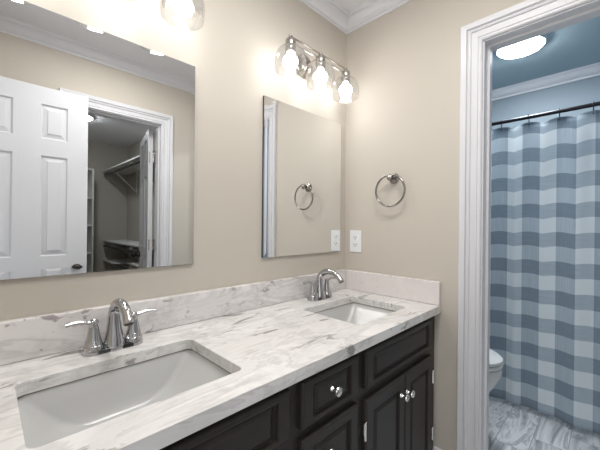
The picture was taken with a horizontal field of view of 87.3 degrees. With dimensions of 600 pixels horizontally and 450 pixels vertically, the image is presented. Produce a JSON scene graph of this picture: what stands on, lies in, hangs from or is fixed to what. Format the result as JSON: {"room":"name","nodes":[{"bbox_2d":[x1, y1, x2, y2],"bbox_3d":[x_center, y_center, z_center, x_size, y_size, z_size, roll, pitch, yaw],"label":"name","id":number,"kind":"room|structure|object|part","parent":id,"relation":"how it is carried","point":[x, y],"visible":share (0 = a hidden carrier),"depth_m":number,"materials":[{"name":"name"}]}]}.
{"room":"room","nodes":[
{"label":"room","id":0,"kind":"room"},
{"bbox_2d":[0,0,346,320],"bbox_3d":[-0.401,-0.015,1.273,0.120,2.475,1.762,1,0,45],"label":"wall","id":1,"kind":"structure","parent":0,"point":[235,53],"depth_m":1.28,"materials":[{"name":"beige paint"}]},
{"bbox_2d":[0,0,194,279],"bbox_3d":[-0.600,-0.226,0.980,0.009,0.738,0.569,1,0,45],"label":"wall mirror","id":2,"kind":"object","parent":1,"relation":"attached to","point":[97,127],"visible":1,"depth_m":0.94,"materials":[{"name":"silver metal"}]},
{"bbox_2d":[0,269,346,365],"bbox_3d":[-0.310,0.308,1.264,0.025,0.110,1.638,1,0,45],"label":"backsplash","id":3,"kind":"structure","parent":1,"relation":"attached to","point":[26,338],"depth_m":1.07,"materials":[{"name":"stone"}]},
{"bbox_2d":[159,0,204,22],"bbox_3d":[-0.541,-0.772,0.906,0.188,0.189,0.542,1,0,45],"label":"vanity light","id":4,"kind":"object","parent":1,"relation":"attached to","point":[183,8],"visible":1,"depth_m":1.01,"materials":[{"name":"white glass"}]},
{"bbox_3d":[-0.384,-0.719,1.032,0.067,0.058,0.067,1,0,45],"label":"bulb","id":5,"kind":"part","parent":4,"relation":"part of","materials":[{"name":"white glass"}]},
{"bbox_2d":[261,95,340,257],"bbox_3d":[0.032,-0.215,1.612,0.009,0.729,0.562,1,0,45],"label":"wall mirror","id":6,"kind":"object","parent":1,"relation":"attached to","point":[301,149],"visible":1,"depth_m":1.57,"materials":[{"name":"silver metal"}]},
{"bbox_2d":[274,34,351,95],"bbox_3d":[0.083,-0.766,1.532,0.188,0.189,0.542,1,0,45],"label":"vanity light","id":7,"kind":"object","parent":1,"relation":"attached to","point":[302,63],"visible":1,"depth_m":1.51,"materials":[{"name":"white glass"}]},
{"bbox_2d":[285,34,295,54],"bbox_3d":[-0.042,-0.789,1.374,0.045,0.088,0.045,1,0,45],"label":"socket","id":8,"kind":"object","parent":7,"relation":"attached to","point":[290,47],"depth_m":1.36,"materials":[{"name":"silver metal"}]},
{"bbox_3d":[-0.042,-0.716,1.374,0.067,0.058,0.067,1,0,45],"label":"bulb","id":9,"kind":"part","parent":7,"relation":"part of","materials":[{"name":"white glass"}]},
{"bbox_3d":[0.067,-0.807,1.549,0.102,0.031,0.018,1,0,45],"label":"arm","id":10,"kind":"part","parent":7,"relation":"part of","materials":[{"name":"silver metal"}]},
{"bbox_2d":[316,52,324,70],"bbox_3d":[0.100,-0.788,1.515,0.045,0.088,0.045,1,0,45],"label":"socket","id":11,"kind":"object","parent":7,"relation":"attached to","point":[320,59],"depth_m":1.50,"materials":[{"name":"silver metal"}]},
{"bbox_3d":[0.099,-0.714,1.515,0.067,0.058,0.067,1,0,45],"label":"bulb","id":12,"kind":"part","parent":7,"relation":"part of","materials":[{"name":"white glass"}]},
{"bbox_2d":[341,67,349,84],"bbox_3d":[0.241,-0.787,1.657,0.045,0.088,0.045,1,0,45],"label":"socket","id":13,"kind":"object","parent":7,"relation":"attached to","point":[345,76],"depth_m":1.64,"materials":[{"name":"silver metal"}]},
{"bbox_3d":[0.240,-0.713,1.657,0.067,0.058,0.067,1,0,45],"label":"bulb","id":14,"kind":"part","parent":7,"relation":"part of","materials":[{"name":"white glass"}]},
{"bbox_2d":[300,0,411,33],"bbox_3d":[0.217,-1.160,0.751,1.477,0.073,1.642,1,0,45],"label":"trim","id":15,"kind":"structure","parent":1,"relation":"attached to","point":[347,21],"depth_m":1.70,"materials":[{"name":"white paint"}]},
{"bbox_2d":[336,0,367,10],"bbox_3d":[0.181,-1.222,0.714,1.477,0.050,1.756,1,0,45],"label":"ceiling","id":16,"kind":"structure","parent":0,"point":[349,5],"depth_m":1.70,"materials":[{"name":"paint"}]},
{"bbox_2d":[344,0,525,449],"bbox_3d":[0.807,-0.003,1.353,1.717,2.475,0.060,1,0,45],"label":"wall","id":17,"kind":"structure","parent":0,"point":[403,103],"depth_m":1.55,"materials":[{"name":"beige paint"}]},
{"bbox_2d":[350,230,361,252],"bbox_3d":[0.316,0.093,1.795,0.078,0.123,0.007,1,0,45],"label":"electrical outlet","id":18,"kind":"object","parent":17,"relation":"attached to","point":[355,236],"visible":1,"depth_m":1.79,"materials":[{"name":"white plastic"}]},
{"bbox_2d":[375,173,405,206],"bbox_3d":[0.468,-0.180,1.610,0.170,0.180,0.058,1,0,45],"label":"towel ring","id":19,"kind":"object","parent":17,"relation":"attached to","point":[393,178],"visible":1,"depth_m":1.60,"materials":[{"name":"grey metal"}]},
{"bbox_2d":[456,0,592,449],"bbox_3d":[0.980,0.183,1.119,0.778,2.106,0.025,1,0,45],"label":"trim","id":20,"kind":"structure","parent":17,"relation":"attached to","point":[472,35],"depth_m":1.36,"materials":[{"name":"white paint"}]},
{"bbox_2d":[479,0,599,449],"bbox_3d":[1.029,0.225,1.169,0.610,2.022,0.115,1,0,45],"label":"trim","id":21,"kind":"structure","parent":17,"relation":"attached to","point":[589,10],"depth_m":1.35,"materials":[{"name":"white paint"}]},
{"bbox_2d":[488,396,599,449],"bbox_3d":[0.739,1.258,1.296,1.720,0.050,3.600,1,0,45],"label":"floor","id":22,"kind":"structure","parent":0,"point":[512,426],"depth_m":1.88,"materials":[{"name":"tile"}]},
{"bbox_2d":[160,316,433,449],"bbox_3d":[-0.120,0.812,1.068,0.577,0.826,1.633,1,0,45],"label":"vanity cabinet","id":23,"kind":"object","parent":22,"relation":"on","point":[381,396],"visible":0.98,"depth_m":0.99,"materials":[{"name":"brown paint"}]},
{"bbox_2d":[0,269,440,449],"bbox_3d":[-0.121,0.326,1.076,0.558,0.143,1.638,1,0,45],"label":"countertop","id":24,"kind":"structure","parent":23,"relation":"on","point":[270,338],"depth_m":0.91,"materials":[{"name":"white stone"}]},
{"bbox_2d":[65,298,156,356],"bbox_3d":[-0.542,0.283,0.906,0.191,0.154,0.194,1,0,-5],"label":"faucet","id":25,"kind":"object","parent":24,"relation":"on","point":[114,339],"visible":1,"depth_m":0.90,"materials":[{"name":"silver metal"}]},
{"bbox_3d":[-0.604,0.272,0.863,0.018,0.019,0.067,1,0,43],"label":"lever","id":26,"kind":"part","parent":25,"relation":"part of","materials":[{"name":"silver metal"}]},
{"bbox_3d":[-0.582,0.312,0.886,0.054,0.095,0.054,1,0,45],"label":"handle","id":27,"kind":"part","parent":25,"relation":"part of","materials":[{"name":"silver metal"}]},
{"bbox_3d":[-0.546,0.354,0.923,0.052,0.013,0.156,1,0,45],"label":"plate","id":28,"kind":"part","parent":25,"relation":"part of","materials":[{"name":"silver metal"}]},
{"bbox_3d":[-0.505,0.283,0.883,0.175,0.154,0.062,1,0,45],"label":"spout","id":29,"kind":"part","parent":25,"relation":"part of","materials":[{"name":"silver metal"}]},
{"bbox_3d":[-0.508,0.313,0.960,0.054,0.095,0.054,1,0,45],"label":"handle","id":30,"kind":"part","parent":25,"relation":"part of","materials":[{"name":"silver metal"}]},
{"bbox_3d":[-0.484,0.273,0.982,0.067,0.019,0.018,1,0,-43],"label":"lever","id":31,"kind":"part","parent":25,"relation":"part of","materials":[{"name":"silver metal"}]},
{"bbox_2d":[17,349,230,447],"bbox_3d":[-0.396,0.466,0.755,0.341,0.143,0.460,1,0,45],"label":"sink","id":32,"kind":"object","parent":24,"relation":"in","point":[52,414],"visible":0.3,"depth_m":0.84,"materials":[{"name":"grey ceramic"}]},
{"bbox_2d":[303,269,343,300],"bbox_3d":[0.103,0.289,1.552,0.191,0.154,0.194,1,0,-5],"label":"faucet","id":33,"kind":"object","parent":24,"relation":"on","point":[318,291],"visible":1,"depth_m":1.54,"materials":[{"name":"silver metal"}]},
{"bbox_3d":[0.063,0.319,1.532,0.054,0.095,0.054,1,0,45],"label":"handle","id":34,"kind":"part","parent":33,"relation":"part of","materials":[{"name":"silver metal"}]},
{"bbox_3d":[0.137,0.319,1.606,0.054,0.095,0.054,1,0,45],"label":"handle","id":35,"kind":"part","parent":33,"relation":"part of","materials":[{"name":"silver metal"}]},
{"bbox_3d":[0.140,0.290,1.529,0.175,0.154,0.062,1,0,45],"label":"spout","id":36,"kind":"part","parent":33,"relation":"part of","materials":[{"name":"silver metal"}]},
{"bbox_2d":[316,302,394,324],"bbox_3d":[0.245,0.472,1.397,0.341,0.143,0.428,1,0,45],"label":"sink","id":37,"kind":"object","parent":24,"relation":"in","point":[354,313],"visible":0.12,"depth_m":1.56,"materials":[{"name":"grey ceramic"}]},
{"bbox_3d":[-0.215,0.479,0.616,0.019,0.127,0.523,1,0,45],"label":"false drawer","id":38,"kind":"part","parent":23,"relation":"part of","materials":[{"name":"brown paint"}]},
{"bbox_3d":[0.090,0.664,0.924,0.019,0.185,0.256,1,0,45],"label":"drawer","id":39,"kind":"part","parent":23,"relation":"part of","materials":[{"name":"brown paint"}]},
{"bbox_3d":[0.092,0.481,0.924,0.019,0.125,0.256,1,0,45],"label":"drawer","id":40,"kind":"part","parent":23,"relation":"part of","materials":[{"name":"brown paint"}]},
{"bbox_3d":[0.104,0.476,0.903,0.030,0.028,0.028,1,0,45],"label":"knob","id":41,"kind":"part","parent":23,"relation":"part of","materials":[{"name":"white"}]},
{"bbox_3d":[0.308,0.844,1.143,0.019,0.520,0.272,1,0,45],"label":"cabinet door","id":42,"kind":"part","parent":23,"relation":"part of","materials":[{"name":"brown paint"}]},
{"bbox_3d":[0.404,0.486,1.235,0.019,0.127,0.533,1,0,45],"label":"false drawer","id":43,"kind":"part","parent":23,"relation":"part of","materials":[{"name":"brown paint"}]},
{"bbox_3d":[0.400,0.656,1.199,0.030,0.028,0.028,1,0,45],"label":"knob","id":44,"kind":"part","parent":23,"relation":"part of","materials":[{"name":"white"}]},
{"bbox_3d":[0.433,0.659,1.233,0.030,0.028,0.028,1,0,45],"label":"knob","id":45,"kind":"part","parent":23,"relation":"part of","materials":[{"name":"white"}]},
{"bbox_3d":[0.497,0.846,1.333,0.019,0.520,0.258,1,0,45],"label":"cabinet door","id":46,"kind":"part","parent":23,"relation":"part of","materials":[{"name":"brown paint"}]},
{"bbox_2d":[489,348,503,391],"bbox_3d":[0.893,0.848,2.001,0.683,0.775,0.426,1,0,45],"label":"toilet","id":47,"kind":"object","parent":22,"relation":"on","point":[496,364],"visible":0.06,"depth_m":1.74,"materials":[{"name":"white ceramic"}]},
{"bbox_3d":[0.974,0.763,1.922,0.456,0.037,0.370,1,0,45],"label":"lid","id":48,"kind":"part","parent":47,"relation":"part of","materials":[{"name":"white ceramic"}]},
{"bbox_3d":[0.934,1.022,1.958,0.555,0.427,0.368,1,0,45],"label":"bowl","id":49,"kind":"part","parent":47,"relation":"part of","materials":[{"name":"white ceramic"}]},
{"bbox_3d":[0.974,0.795,1.921,0.457,0.020,0.372,1,0,45],"label":"seat","id":50,"kind":"part","parent":47,"relation":"part of","materials":[{"name":"white ceramic"}]},
{"bbox_2d":[492,16,599,89],"bbox_3d":[1.440,-1.210,1.974,1.477,0.050,1.585,1,0,45],"label":"ceiling","id":51,"kind":"structure","parent":0,"point":[577,45],"depth_m":2.22,"materials":[{"name":"paint"}]},
{"bbox_2d":[496,34,546,58],"bbox_3d":[1.451,-1.164,2.072,0.274,0.040,0.274,1,0,45],"label":"recessed light","id":52,"kind":"object","parent":51,"relation":"in","point":[527,47],"visible":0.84,"depth_m":2.06,"materials":[{"name":"white glass"}]},
{"bbox_2d":[492,75,599,129],"bbox_3d":[2.005,0.009,2.553,1.717,2.475,0.050,1,0,45],"label":"wall","id":53,"kind":"structure","parent":0,"point":[585,91],"depth_m":2.53,"materials":[{"name":"blue paint"}]},
{"bbox_2d":[492,62,599,100],"bbox_3d":[1.439,-1.148,1.974,1.477,0.073,1.585,1,0,45],"label":"trim","id":54,"kind":"structure","parent":53,"relation":"attached to","point":[592,70],"depth_m":2.50,"materials":[{"name":"white paint"}]},
{"bbox_3d":[1.992,0.008,1.410,0.120,2.475,1.585,1,0,45],"label":"wall","id":55,"kind":"structure","parent":0,"visible":0},
{"bbox_2d":[492,101,599,125],"bbox_3d":[1.521,-0.711,2.061,1.476,0.064,0.064,1,0,45],"label":"shower curtain rod","id":56,"kind":"object","parent":55,"relation":"attached to","point":[588,105],"visible":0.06,"depth_m":1.99,"materials":[{"name":"grey metal"}]},
{"bbox_2d":[489,110,599,433],"bbox_3d":[1.519,0.267,2.066,1.360,1.888,0.058,1,0,45],"label":"shower curtain","id":57,"kind":"object","parent":56,"relation":"hanging from","point":[545,245],"visible":0.63,"depth_m":2.00,"materials":[{"name":"blue fabric"}]}
]}

